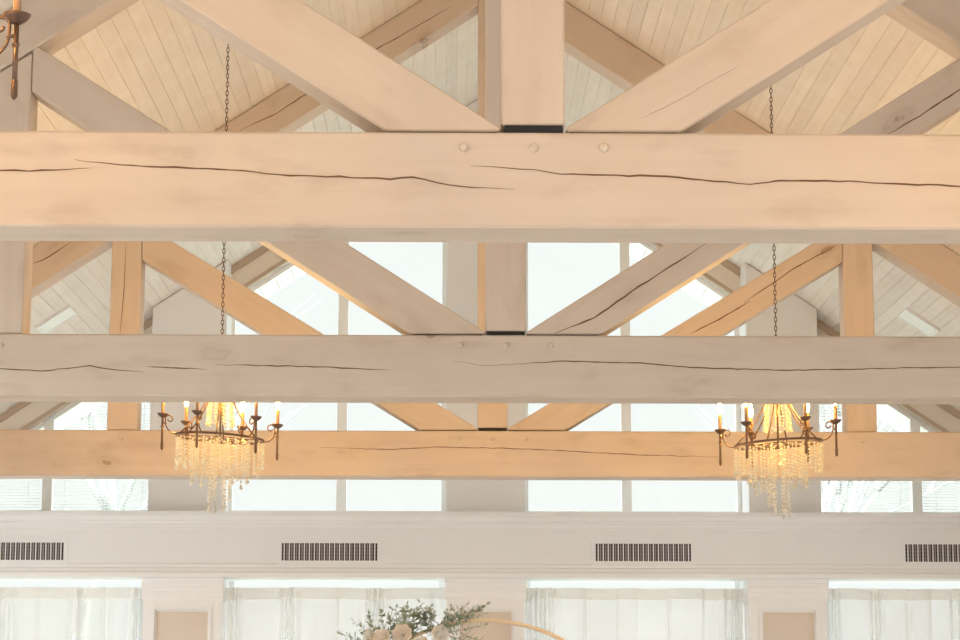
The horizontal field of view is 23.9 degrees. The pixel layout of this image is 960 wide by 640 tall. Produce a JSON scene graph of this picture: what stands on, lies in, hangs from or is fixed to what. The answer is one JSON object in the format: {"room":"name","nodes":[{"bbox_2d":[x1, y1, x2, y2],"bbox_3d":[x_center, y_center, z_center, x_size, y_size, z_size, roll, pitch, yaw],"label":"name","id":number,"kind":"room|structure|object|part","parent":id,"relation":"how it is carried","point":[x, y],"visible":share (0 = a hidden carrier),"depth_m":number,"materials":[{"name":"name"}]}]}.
{"room":"wedding reception hall","nodes":[
{"label":"wedding reception hall","id":0,"kind":"room"},
{"bbox_2d":[0,0,959,414],"bbox_3d":[0.165,-2.158,8.432,10.800,3.600,23.320,0,-9,-1],"label":"ceiling","id":1,"kind":"structure","parent":0,"point":[150,56],"depth_m":15.11,"materials":[{"name":"beige wood"}]},
{"bbox_2d":[0,0,30,99],"bbox_3d":[-1.481,-1.688,5.741,0.750,3.006,0.664,0,-9,-1],"label":"chandelier","id":2,"kind":"object","parent":1,"relation":"hanging from","point":[16,17],"visible":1,"depth_m":5.58,"materials":[{"name":"brown metal"}]},
{"bbox_3d":[-1.180,-0.644,5.576,0.093,0.214,0.018,0,-9,-1],"label":"arm","id":3,"kind":"part","parent":2,"relation":"part of","materials":[{"name":"brown metal"}]},
{"bbox_2d":[35,305,77,333],"bbox_3d":[-3.314,0.000,17.738,0.272,0.190,0.350,0,-9,-1],"label":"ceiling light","id":4,"kind":"object","parent":1,"relation":"attached to","point":[67,313],"visible":0.97,"depth_m":17.71,"materials":[{"name":"white plastic"}]},
{"bbox_3d":[-3.315,0.001,17.738,0.262,0.016,0.302,-33,-8,-6],"label":"plate","id":5,"kind":"part","parent":4,"relation":"part of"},
{"bbox_2d":[157,44,282,513],"bbox_3d":[-1.529,-0.380,13.531,0.750,3.071,0.670,-9,-13,44],"label":"chandelier","id":6,"kind":"object","parent":1,"relation":"hanging from","point":[245,465],"visible":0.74,"depth_m":13.30,"materials":[{"name":"brown metal"}]},
{"bbox_3d":[-1.825,0.660,13.286,0.093,0.211,0.018,2,-10,-13],"label":"arm","id":7,"kind":"part","parent":6,"relation":"part of","materials":[{"name":"brown metal"}]},
{"bbox_3d":[-1.740,0.714,13.572,0.018,0.212,0.093,9,-13,-43],"label":"arm","id":8,"kind":"part","parent":6,"relation":"part of","materials":[{"name":"brown metal"}]},
{"bbox_3d":[-1.616,0.638,13.067,0.018,0.213,0.093,-3,-10,16],"label":"arm","id":9,"kind":"part","parent":6,"relation":"part of","materials":[{"name":"brown metal"}]},
{"bbox_3d":[-1.529,-0.784,13.599,0.015,1.983,0.015,-9,-13,44],"label":"chain","id":10,"kind":"part","parent":6,"relation":"part of","materials":[{"name":"brown metal"}]},
{"bbox_3d":[-1.445,0.746,13.639,0.018,0.215,0.093,-3,-10,16],"label":"arm","id":11,"kind":"part","parent":6,"relation":"part of","materials":[{"name":"brown metal"}]},
{"bbox_3d":[-1.434,0.515,13.713,0.024,0.082,0.024,0,-9,-1],"label":"bulb","id":12,"kind":"part","parent":6,"relation":"part of","materials":[{"name":"white glass"}]},
{"bbox_3d":[-1.322,0.671,13.134,0.018,0.216,0.093,9,-13,-43],"label":"arm","id":13,"kind":"part","parent":6,"relation":"part of","materials":[{"name":"brown metal"}]},
{"bbox_3d":[-1.236,0.725,13.420,0.093,0.217,0.018,2,-10,-13],"label":"arm","id":14,"kind":"part","parent":6,"relation":"part of","materials":[{"name":"brown metal"}]},
{"bbox_2d":[714,86,841,518],"bbox_3d":[1.761,-0.354,13.562,0.739,3.084,0.709,0,-9,-1],"label":"chandelier","id":15,"kind":"object","parent":1,"relation":"hanging from","point":[806,429],"visible":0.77,"depth_m":13.34,"materials":[{"name":"brown metal"}]},
{"bbox_3d":[1.424,0.521,13.472,0.025,0.082,0.025,0,-9,-1],"label":"bulb","id":16,"kind":"part","parent":15,"relation":"part of","materials":[{"name":"white glass"}]},
{"bbox_3d":[1.460,0.756,13.427,0.093,0.217,0.018,-1,-10,9],"label":"arm","id":17,"kind":"part","parent":15,"relation":"part of","materials":[{"name":"brown metal"}]},
{"bbox_3d":[1.567,0.703,13.148,0.018,0.216,0.093,-8,-12,39],"label":"arm","id":18,"kind":"part","parent":15,"relation":"part of","materials":[{"name":"brown metal"}]},
{"bbox_3d":[1.640,0.550,13.734,0.025,0.082,0.025,0,-9,-1],"label":"bulb","id":19,"kind":"part","parent":15,"relation":"part of","materials":[{"name":"white glass"}]},
{"bbox_3d":[1.653,0.782,13.660,0.018,0.215,0.093,4,-10,-20],"label":"arm","id":20,"kind":"part","parent":15,"relation":"part of","materials":[{"name":"brown metal"}]},
{"bbox_3d":[1.761,-0.762,13.630,0.015,2.010,0.015,-9,-13,44],"label":"chain","id":21,"kind":"part","parent":15,"relation":"part of","materials":[{"name":"brown metal"}]},
{"bbox_3d":[1.866,0.674,13.103,0.018,0.213,0.093,4,-10,-20],"label":"arm","id":22,"kind":"part","parent":15,"relation":"part of","materials":[{"name":"brown metal"}]},
{"bbox_3d":[1.952,0.753,13.615,0.018,0.212,0.093,-8,-12,39],"label":"arm","id":23,"kind":"part","parent":15,"relation":"part of","materials":[{"name":"brown metal"}]},
{"bbox_3d":[2.058,0.700,13.336,0.093,0.211,0.018,-1,-10,9],"label":"arm","id":24,"kind":"part","parent":15,"relation":"part of","materials":[{"name":"brown metal"}]},
{"bbox_2d":[897,307,940,336],"bbox_3d":[3.446,0.022,17.805,0.270,0.194,0.350,0,-9,-1],"label":"ceiling panel","id":25,"kind":"object","parent":1,"relation":"attached to","point":[908,316],"visible":0.99,"depth_m":17.78,"materials":[{"name":"white wood"}]},
{"bbox_3d":[3.446,0.022,17.805,0.262,0.016,0.302,33,-8,5],"label":"plate","id":26,"kind":"part","parent":25,"relation":"part of","materials":[{"name":"beige wood"}]},
{"bbox_2d":[39,243,934,620],"bbox_3d":[0.042,1.465,19.628,10.200,6.765,0.200,0,-9,-1],"label":"wall","id":27,"kind":"structure","parent":0,"point":[647,243],"depth_m":19.85,"materials":[{"name":"beige paint"}]},
{"bbox_2d":[0,587,39,639],"bbox_3d":[-4.197,3.489,18.940,0.960,2.510,0.080,0,-9,-1],"label":"sheer curtain","id":28,"kind":"object","parent":27,"relation":"hanging from","point":[19,606],"visible":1,"depth_m":19.12,"materials":[{"name":"white fabric"}]},
{"bbox_2d":[0,422,42,510],"bbox_3d":[-4.214,1.279,19.553,0.865,0.813,0.029,0,-9,-1],"label":"window blind","id":29,"kind":"object","parent":27,"relation":"attached to","point":[39,426],"visible":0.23,"depth_m":19.52,"materials":[{"name":"white plastic"}]},
{"bbox_3d":[-4.214,1.187,19.569,0.865,0.627,0.028,0,-9,-1],"label":"head rail","id":30,"kind":"part","parent":29,"relation":"part of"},
{"bbox_2d":[0,538,67,562],"bbox_3d":[-3.856,1.920,18.826,0.864,0.215,0.012,0,-9,-1],"label":"air vent","id":31,"kind":"object","parent":27,"relation":"attached to","point":[12,550],"visible":1,"depth_m":18.83,"materials":[{"name":"white metal"}]},
{"bbox_2d":[0,542,63,559],"bbox_3d":[-3.856,1.920,18.825,0.794,0.145,0.010,0,-9,-1],"label":"grille","id":32,"kind":"object","parent":31,"relation":"attached to","point":[8,550],"depth_m":18.83,"materials":[{"name":"grey metal"}]},
{"bbox_2d":[40,403,82,510],"bbox_3d":[-3.743,0.968,19.666,1.923,1.488,0.090,0,-9,-1],"label":"window","id":33,"kind":"structure","parent":27,"relation":"in","point":[50,424],"depth_m":19.55,"materials":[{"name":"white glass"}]},
{"bbox_2d":[52,402,149,510],"bbox_3d":[-3.240,0.959,19.616,0.882,1.468,0.029,0,-9,-1],"label":"window blind","id":34,"kind":"object","parent":33,"relation":"attached to","point":[72,405],"visible":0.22,"depth_m":19.52,"materials":[{"name":"white plastic"}]},
{"bbox_3d":[-3.240,0.550,19.685,0.882,0.638,0.028,0,-9,-1],"label":"head rail","id":35,"kind":"part","parent":34,"relation":"part of","materials":[{"name":"white"}]},
{"bbox_2d":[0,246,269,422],"bbox_3d":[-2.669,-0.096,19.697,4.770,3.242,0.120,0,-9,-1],"label":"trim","id":36,"kind":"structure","parent":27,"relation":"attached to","point":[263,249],"depth_m":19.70,"materials":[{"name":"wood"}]},
{"bbox_2d":[0,250,288,429],"bbox_3d":[-2.669,0.021,19.698,4.770,3.349,0.080,0,-9,-1],"label":"trim","id":37,"kind":"structure","parent":27,"relation":"attached to","point":[24,416],"depth_m":19.64,"materials":[{"name":"beige wood"}]},
{"bbox_2d":[142,578,228,639],"bbox_3d":[-2.480,3.459,18.900,0.674,2.585,0.527,0,-9,-1],"label":"trim","id":38,"kind":"structure","parent":27,"relation":"attached to","point":[173,608],"depth_m":18.85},
{"bbox_2d":[38,587,142,639],"bbox_3d":[-3.253,3.497,18.982,0.990,2.511,0.092,0,-9,-1],"label":"sheer curtain","id":39,"kind":"object","parent":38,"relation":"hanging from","point":[65,613],"visible":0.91,"depth_m":19.15,"materials":[{"name":"white fabric"}]},
{"bbox_2d":[224,587,339,639],"bbox_3d":[-1.672,3.498,18.969,0.970,2.510,0.094,0,-9,-1],"label":"sheer curtain","id":40,"kind":"object","parent":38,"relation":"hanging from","point":[274,613],"visible":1,"depth_m":19.14,"materials":[{"name":"white fabric"}]},
{"bbox_2d":[148,260,231,510],"bbox_3d":[-2.476,0.588,19.423,0.630,2.166,0.440,0,-9,-1],"label":"pillar","id":41,"kind":"structure","parent":27,"relation":"attached to","point":[183,312],"depth_m":19.17,"materials":[{"name":"beige paint"}]},
{"bbox_2d":[43,242,353,429],"bbox_3d":[-2.763,0.044,20.905,5.594,3.849,1.890,0,-9,-1],"label":"trim","id":42,"kind":"structure","parent":27,"relation":"attached to","point":[294,273],"depth_m":21.56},
{"bbox_2d":[277,539,381,563],"bbox_3d":[-1.251,1.928,18.852,0.864,0.215,0.012,0,-9,-1],"label":"air vent","id":43,"kind":"object","parent":27,"relation":"attached to","point":[290,551],"visible":1,"depth_m":18.85,"materials":[{"name":"white metal"}]},
{"bbox_2d":[282,543,376,560],"bbox_3d":[-1.251,1.928,18.851,0.794,0.145,0.010,0,-9,-1],"label":"grille","id":44,"kind":"object","parent":43,"relation":"attached to","point":[290,551],"depth_m":18.85,"materials":[{"name":"grey metal"}]},
{"bbox_2d":[228,242,446,511],"bbox_3d":[-1.235,0.158,19.827,1.884,3.146,0.090,0,-9,-1],"label":"window","id":45,"kind":"structure","parent":27,"relation":"in","point":[343,314],"depth_m":19.79,"materials":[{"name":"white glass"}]},
{"bbox_2d":[229,581,445,614],"bbox_3d":[-1.227,3.244,19.318,1.873,2.250,0.080,0,-9,-1],"label":"window","id":46,"kind":"structure","parent":27,"relation":"in","point":[232,584],"depth_m":19.43,"materials":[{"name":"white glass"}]},
{"bbox_2d":[339,587,444,639],"bbox_3d":[-0.758,3.505,19.006,0.920,2.511,0.098,0,-9,-1],"label":"sheer curtain","id":47,"kind":"object","parent":27,"relation":"hanging from","point":[355,603],"visible":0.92,"depth_m":19.18,"materials":[{"name":"white fabric"}]},
{"bbox_2d":[0,511,959,581],"bbox_3d":[0.046,1.916,19.132,10.200,0.543,0.630,0,-9,-1],"label":"beam","id":48,"kind":"structure","parent":27,"relation":"attached to","point":[102,545],"depth_m":18.87,"materials":[{"name":"white paint"}]},
{"bbox_2d":[445,578,525,639],"bbox_3d":[0.043,3.467,18.925,0.674,2.585,0.527,0,-9,-1],"label":"trim","id":49,"kind":"structure","parent":27,"relation":"attached to","point":[506,597],"depth_m":18.88,"materials":[{"name":"white paint"}]},
{"bbox_2d":[446,99,524,511],"bbox_3d":[0.048,-0.130,19.569,0.670,3.638,0.440,0,-9,-1],"label":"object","id":50,"kind":"structure","parent":27,"relation":"attached to","point":[462,257],"depth_m":19.19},
{"bbox_2d":[525,587,637,639],"bbox_3d":[0.858,3.504,18.992,0.950,2.512,0.102,0,-9,-1],"label":"sheer curtain","id":51,"kind":"object","parent":27,"relation":"hanging from","point":[567,613],"visible":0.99,"depth_m":19.16,"materials":[{"name":"white fabric"}]},
{"bbox_2d":[526,581,739,588],"bbox_3d":[1.306,3.252,19.343,1.873,2.250,0.080,0,-9,-1],"label":"window","id":52,"kind":"structure","parent":27,"relation":"in","point":[736,585],"depth_m":19.47,"materials":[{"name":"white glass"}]},
{"bbox_2d":[525,243,741,511],"bbox_3d":[1.323,0.166,19.853,1.884,3.146,0.090,0,-9,-1],"label":"window","id":53,"kind":"structure","parent":27,"relation":"in","point":[625,409],"depth_m":19.71,"materials":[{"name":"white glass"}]},
{"bbox_2d":[591,539,694,564],"bbox_3d":[1.360,1.936,18.878,0.864,0.215,0.012,0,-9,-1],"label":"air vent","id":54,"kind":"object","parent":27,"relation":"attached to","point":[603,551],"visible":1,"depth_m":18.88,"materials":[{"name":"white metal"}]},
{"bbox_2d":[596,544,690,560],"bbox_3d":[1.360,1.936,18.877,0.794,0.145,0.010,0,-9,-1],"label":"grille","id":55,"kind":"object","parent":54,"relation":"attached to","point":[604,552],"depth_m":18.88,"materials":[{"name":"grey metal"}]},
{"bbox_2d":[638,588,744,639],"bbox_3d":[1.772,3.512,19.031,0.940,2.512,0.102,0,-9,-1],"label":"sheer curtain","id":56,"kind":"object","parent":27,"relation":"hanging from","point":[669,613],"visible":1,"depth_m":19.20,"materials":[{"name":"white fabric"}]},
{"bbox_2d":[612,243,924,431],"bbox_3d":[2.830,0.061,20.961,5.594,3.849,1.890,0,-9,-1],"label":"trim","id":57,"kind":"structure","parent":27,"relation":"attached to","point":[636,251],"depth_m":21.57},
{"bbox_2d":[739,263,820,512],"bbox_3d":[2.570,0.607,19.473,0.610,2.159,0.440,0,-9,-1],"label":"trim","id":58,"kind":"structure","parent":27,"relation":"attached to","point":[795,316],"depth_m":19.23,"materials":[{"name":"beige paint"}]},
{"bbox_2d":[740,579,828,639],"bbox_3d":[2.566,3.475,18.951,0.674,2.585,0.527,0,-9,-1],"label":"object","id":59,"kind":"structure","parent":27,"relation":"attached to","point":[775,609],"depth_m":18.90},
{"bbox_2d":[650,243,948,431],"bbox_3d":[2.761,0.140,19.725,4.770,3.220,0.100,0,-9,-1],"label":"trim","id":60,"kind":"structure","parent":27,"relation":"attached to","point":[724,288],"depth_m":19.64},
{"bbox_2d":[661,243,959,431],"bbox_3d":[2.761,0.038,19.752,4.770,3.349,0.080,0,-9,-1],"label":"trim","id":61,"kind":"structure","parent":27,"relation":"attached to","point":[719,272],"depth_m":19.61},
{"bbox_2d":[821,404,927,512],"bbox_3d":[3.829,0.992,19.741,1.923,1.488,0.090,0,-9,-1],"label":"window","id":62,"kind":"structure","parent":27,"relation":"in","point":[914,424],"depth_m":19.62,"materials":[{"name":"white wood"}]},
{"bbox_2d":[819,404,911,512],"bbox_3d":[3.310,0.979,19.682,0.847,1.468,0.029,0,-9,-1],"label":"window blind","id":63,"kind":"object","parent":62,"relation":"attached to","point":[897,408],"visible":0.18,"depth_m":19.60,"materials":[{"name":"white plastic"}]},
{"bbox_3d":[3.311,0.558,19.753,0.847,0.615,0.028,0,-9,-1],"label":"head rail","id":64,"kind":"part","parent":63,"relation":"part of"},
{"bbox_2d":[827,588,932,639],"bbox_3d":[3.347,3.512,19.015,0.950,2.511,0.088,0,-9,-1],"label":"sheer curtain","id":65,"kind":"object","parent":27,"relation":"hanging from","point":[852,613],"visible":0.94,"depth_m":19.19,"materials":[{"name":"white fabric"}]},
{"bbox_2d":[901,540,959,564],"bbox_3d":[3.943,1.944,18.904,0.864,0.215,0.012,0,-9,-1],"label":"air vent","id":66,"kind":"object","parent":27,"relation":"attached to","point":[913,552],"visible":1,"depth_m":18.90,"materials":[{"name":"white metal"}]},
{"bbox_2d":[905,544,959,561],"bbox_3d":[3.943,1.944,18.903,0.794,0.145,0.010,0,-9,-1],"label":"grille","id":67,"kind":"object","parent":66,"relation":"attached to","point":[913,552],"depth_m":18.90,"materials":[{"name":"grey metal"}]},
{"bbox_2d":[921,421,959,512],"bbox_3d":[4.283,1.293,19.639,0.900,0.836,0.029,0,-9,-1],"label":"window blind","id":68,"kind":"object","parent":27,"relation":"attached to","point":[926,427],"visible":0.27,"depth_m":19.60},
{"bbox_3d":[4.283,1.201,19.655,0.900,0.650,0.028,0,-9,-1],"label":"head rail","id":69,"kind":"part","parent":68,"relation":"part of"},
{"bbox_2d":[931,588,959,639],"bbox_3d":[4.277,3.519,19.053,0.970,2.511,0.079,0,-9,-1],"label":"sheer curtain","id":70,"kind":"object","parent":27,"relation":"hanging from","point":[945,603],"visible":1,"depth_m":19.22,"materials":[{"name":"white fabric"}]},
{"bbox_3d":[0.158,2.954,7.620,10.600,0.120,23.400,0,-9,-1],"label":"floor","id":71,"kind":"structure","parent":0,"visible":0},
{"bbox_2d":[410,618,564,639],"bbox_3d":[0.027,2.886,13.916,2.091,2.091,0.500,0,-9,-1],"label":"arch","id":72,"kind":"object","parent":71,"relation":"on","point":[484,620],"visible":0.8,"depth_m":14.07,"materials":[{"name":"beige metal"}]},
{"bbox_2d":[337,599,489,639],"bbox_3d":[-0.518,2.066,13.982,1.167,0.695,0.380,0,-9,-2],"label":"flower arrangement","id":73,"kind":"object","parent":72,"relation":"attached to","point":[404,630],"visible":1,"depth_m":13.97,"materials":[{"name":"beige plant"}]},
{"bbox_3d":[-0.174,8.368,39.157,180.000,0.170,200.000,0,-9,-1],"label":"ground","id":74,"kind":"structure","parent":0,"visible":0},
{"bbox_3d":[-0.545,14.160,74.535,120.000,0.040,108.300,0,-9,-1],"label":"lawn","id":75,"kind":"structure","parent":74,"relation":"on","visible":0},
{"bbox_2d":[80,294,320,586],"bbox_3d":[-6.417,2.494,35.945,7.299,10.354,5.129,-6,-11,34],"label":"bare tree","id":76,"kind":"object","parent":75,"relation":"on","point":[113,492],"visible":0.06,"depth_m":35.62,"materials":[{"name":"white plant"}]},
{"bbox_2d":[694,404,955,511],"bbox_3d":[6.277,3.507,38.256,4.809,9.161,5.185,4,-10,-22],"label":"bare tree","id":77,"kind":"object","parent":75,"relation":"on","point":[830,484],"visible":0.08,"depth_m":37.34,"materials":[{"name":"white plant"}]},
{"bbox_3d":[-5.040,1.224,7.854,0.200,3.355,23.400,0,-9,-1],"label":"wall","id":78,"kind":"structure","parent":0,"visible":0},
{"bbox_2d":[0,0,959,243],"bbox_3d":[0.173,-2.090,7.650,10.200,3.679,0.262,0,-9,-1],"label":"roof truss","id":79,"kind":"object","parent":78,"relation":"attached to","point":[425,166],"visible":1,"depth_m":7.28,"materials":[{"name":"beige wood"}]},
{"bbox_3d":[0.173,-2.257,7.686,0.204,3.338,0.210,0,-9,-1],"label":"king post","id":80,"kind":"part","parent":79,"relation":"part of","materials":[{"name":"beige wood"}]},
{"bbox_3d":[0.171,-0.597,7.407,0.188,0.028,0.206,0,-9,-1],"label":"black plate","id":81,"kind":"part","parent":79,"relation":"part of","materials":[{"name":"black metal"}]},
{"bbox_2d":[0,0,959,403],"bbox_3d":[0.130,-1.411,11.720,10.200,3.679,0.262,0,-9,-1],"label":"roof truss","id":82,"kind":"object","parent":78,"relation":"attached to","point":[439,356],"visible":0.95,"depth_m":11.36,"materials":[{"name":"beige wood"}]},
{"bbox_3d":[-2.394,-0.633,11.572,0.204,1.456,0.210,0,-9,-1],"label":"queen post","id":83,"kind":"part","parent":82,"relation":"part of","materials":[{"name":"beige wood"}]},
{"bbox_3d":[0.130,-1.575,11.756,0.204,3.344,0.210,0,-9,-1],"label":"king post","id":84,"kind":"part","parent":82,"relation":"part of","materials":[{"name":"beige wood"}]},
{"bbox_3d":[0.128,0.085,11.477,0.188,0.022,0.206,0,-9,-1],"label":"black plate","id":85,"kind":"part","parent":82,"relation":"part of","materials":[{"name":"black metal"}]},
{"bbox_2d":[0,0,959,480],"bbox_3d":[0.087,-0.733,15.791,10.200,3.679,0.262,0,-9,-1],"label":"roof truss","id":86,"kind":"object","parent":78,"relation":"attached to","point":[443,446],"visible":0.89,"depth_m":15.46,"materials":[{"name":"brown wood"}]},
{"bbox_3d":[-2.437,0.046,15.642,0.204,1.456,0.211,0,-9,-1],"label":"queen post","id":87,"kind":"part","parent":86,"relation":"part of","materials":[{"name":"brown wood"}]},
{"bbox_3d":[0.088,-0.896,15.827,0.204,3.344,0.210,0,-9,-1],"label":"king post","id":88,"kind":"part","parent":86,"relation":"part of","materials":[{"name":"beige wood"}]},
{"bbox_3d":[0.085,0.763,15.548,0.188,0.022,0.206,0,-9,-1],"label":"black plate","id":89,"kind":"part","parent":86,"relation":"part of","materials":[{"name":"black metal"}]},
{"bbox_3d":[2.609,0.061,15.693,0.204,1.456,0.210,0,-9,-1],"label":"queen post","id":90,"kind":"part","parent":86,"relation":"part of","materials":[{"name":"brown wood"}]}
]}

